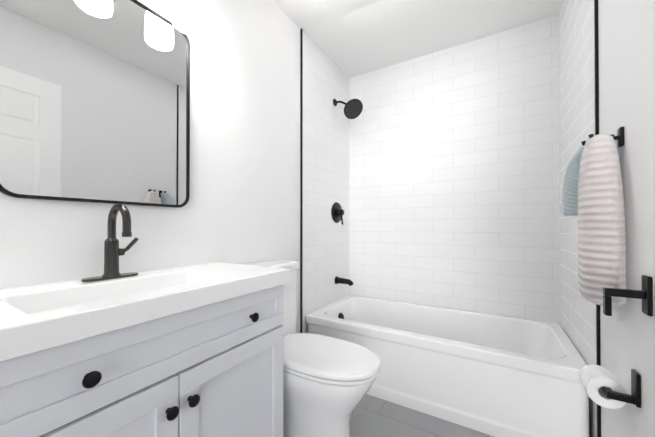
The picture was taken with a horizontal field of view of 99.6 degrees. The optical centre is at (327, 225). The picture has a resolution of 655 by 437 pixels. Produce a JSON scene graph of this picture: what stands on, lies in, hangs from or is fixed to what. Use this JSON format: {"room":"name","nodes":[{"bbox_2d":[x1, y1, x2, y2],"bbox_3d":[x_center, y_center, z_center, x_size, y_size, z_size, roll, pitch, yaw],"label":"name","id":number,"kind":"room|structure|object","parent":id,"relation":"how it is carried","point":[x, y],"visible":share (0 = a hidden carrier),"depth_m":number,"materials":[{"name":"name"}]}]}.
{"room":"bathroom","nodes":[
{"label":"bathroom","id":0,"kind":"room"},
{"bbox_2d":[0,0,299,332],"bbox_3d":[-0.486,-0.168,1.552,0.100,2.440,2.722,0,0,31],"label":"wall","id":1,"kind":"structure","parent":0,"point":[242,206],"depth_m":1.37,"materials":[{"name":"paint"}]},
{"bbox_2d":[0,0,189,207],"bbox_3d":[-0.754,-0.458,0.980,0.025,0.766,0.556,0,0,31],"label":"mirror","id":2,"kind":"object","parent":1,"relation":"attached to","point":[94,101],"visible":0.9,"depth_m":0.93,"materials":[{"name":"black mirror"}]},
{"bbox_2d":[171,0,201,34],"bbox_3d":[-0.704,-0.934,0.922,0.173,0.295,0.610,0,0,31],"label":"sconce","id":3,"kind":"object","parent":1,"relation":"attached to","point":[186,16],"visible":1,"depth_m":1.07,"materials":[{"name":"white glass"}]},
{"bbox_2d":[300,28,302,332],"bbox_3d":[-0.183,-0.165,1.949,0.011,2.440,0.011,0,0,31],"label":"trim","id":4,"kind":"structure","parent":1,"relation":"attached to","point":[301,147],"depth_m":1.95,"materials":[{"name":"black metal"}]},
{"bbox_2d":[302,31,349,332],"bbox_3d":[0.011,-0.163,2.277,0.008,2.440,0.751,0,0,31],"label":"wall tile","id":5,"kind":"structure","parent":1,"relation":"attached to","point":[326,176],"depth_m":2.20,"materials":[{"name":"white tile"}]},
{"bbox_2d":[331,202,343,224],"bbox_3d":[0.105,-0.099,2.361,0.066,0.196,0.180,0,0,31],"label":"shower valve","id":6,"kind":"object","parent":5,"relation":"attached to","point":[337,212],"visible":1,"depth_m":2.34,"materials":[{"name":"black metal"}]},
{"bbox_2d":[335,276,353,285],"bbox_3d":[0.146,0.474,2.332,0.161,0.071,0.068,0,0,31],"label":"tub spout","id":7,"kind":"object","parent":5,"relation":"attached to","point":[338,280],"visible":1,"depth_m":2.32,"materials":[{"name":"black metal"}]},
{"bbox_2d":[333,99,362,118],"bbox_3d":[0.159,-0.976,2.275,0.253,0.194,0.156,0,0,31],"label":"shower head","id":8,"kind":"object","parent":5,"relation":"attached to","point":[353,108],"visible":1,"depth_m":2.24},
{"bbox_2d":[273,0,562,77],"bbox_3d":[0.220,-1.440,1.138,1.744,0.100,2.722,0,0,31],"label":"ceiling","id":9,"kind":"structure","parent":0,"point":[351,38],"depth_m":1.90,"materials":[{"name":"white paint"}]},
{"bbox_2d":[312,0,328,2],"bbox_3d":[-0.045,-1.367,1.615,0.190,0.040,0.190,0,0,31],"label":"recessed light","id":10,"kind":"object","parent":9,"relation":"in","point":[319,1],"visible":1,"depth_m":1.69,"materials":[{"name":"white paint"}]},
{"bbox_2d":[350,394,493,436],"bbox_3d":[0.220,1.100,1.121,1.744,0.100,2.722,0,0,31],"label":"floor","id":11,"kind":"structure","parent":0,"point":[372,416],"depth_m":1.47,"materials":[{"name":"tile"}]},
{"bbox_2d":[0,262,289,436],"bbox_3d":[-0.580,0.613,0.843,0.458,0.870,0.934,0,0,31],"label":"bathroom vanity","id":12,"kind":"object","parent":11,"relation":"on","point":[191,351],"visible":1,"depth_m":0.73,"materials":[{"name":"grey paint"}]},
{"bbox_2d":[81,203,138,281],"bbox_3d":[-0.687,0.053,0.909,0.144,0.248,0.159,0,0,31],"label":"faucet","id":13,"kind":"object","parent":12,"relation":"on","point":[113,251],"visible":1,"depth_m":0.92,"materials":[{"name":"grey metal"}]},
{"bbox_2d":[244,260,380,436],"bbox_3d":[-0.105,0.629,1.349,0.744,0.844,0.390,0,0,31],"label":"toilet","id":14,"kind":"object","parent":11,"relation":"on","point":[328,381],"visible":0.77,"depth_m":1.20,"materials":[{"name":"ceramic"}]},
{"bbox_2d":[306,294,588,436],"bbox_3d":[0.677,0.847,1.887,1.522,0.415,0.718,0,0,31],"label":"bathtub","id":15,"kind":"object","parent":11,"relation":"on","point":[494,375],"visible":0.83,"depth_m":1.53,"materials":[{"name":"ceramic"}]},
{"bbox_2d":[598,0,654,436],"bbox_3d":[0.925,-0.173,0.708,0.100,2.440,2.722,0,0,31],"label":"wall","id":16,"kind":"structure","parent":0,"point":[627,84],"depth_m":0.88,"materials":[{"name":"paint"}]},
{"bbox_2d":[558,0,596,436],"bbox_3d":[1.329,-0.168,1.488,0.008,2.440,0.751,0,0,31],"label":"wall tile","id":17,"kind":"structure","parent":16,"relation":"attached to","point":[576,120],"depth_m":1.47,"materials":[{"name":"white tile"}]},
{"bbox_2d":[562,127,625,307],"bbox_3d":[0.974,-0.033,1.022,0.137,0.597,0.336,0,0,31],"label":"towels","id":18,"kind":"object","parent":16,"relation":"attached to","point":[593,198],"visible":1,"depth_m":0.92,"materials":[{"name":"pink fabric"}]},
{"bbox_2d":[594,0,600,436],"bbox_3d":[1.132,-0.170,1.162,0.011,2.440,0.011,0,0,31],"label":"trim","id":19,"kind":"structure","parent":16,"relation":"attached to","point":[596,89],"depth_m":1.16,"materials":[{"name":"black metal"}]},
{"bbox_2d":[579,364,640,408],"bbox_3d":[0.939,0.527,0.935,0.113,0.149,0.170,0,0,31],"label":"toilet paper holder","id":20,"kind":"object","parent":16,"relation":"attached to","point":[603,386],"visible":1,"depth_m":0.91,"materials":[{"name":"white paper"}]},
{"bbox_2d":[603,275,652,315],"bbox_3d":[0.874,0.207,0.810,0.095,0.125,0.040,0,0,31],"label":"towel holder","id":21,"kind":"object","parent":16,"relation":"attached to","point":[645,294],"visible":0.98,"depth_m":0.80,"materials":[{"name":"black metal"}]},
{"bbox_3d":[0.893,-0.163,2.255,1.544,2.440,0.100,0,0,31],"label":"wall","id":22,"kind":"structure","parent":0,"visible":0},
{"bbox_2d":[350,15,559,323],"bbox_3d":[0.865,-0.163,2.208,1.544,2.440,0.008,0,0,31],"label":"wall tile","id":23,"kind":"structure","parent":22,"relation":"attached to","point":[454,177],"depth_m":2.10,"materials":[{"name":"white tile"}]}
]}

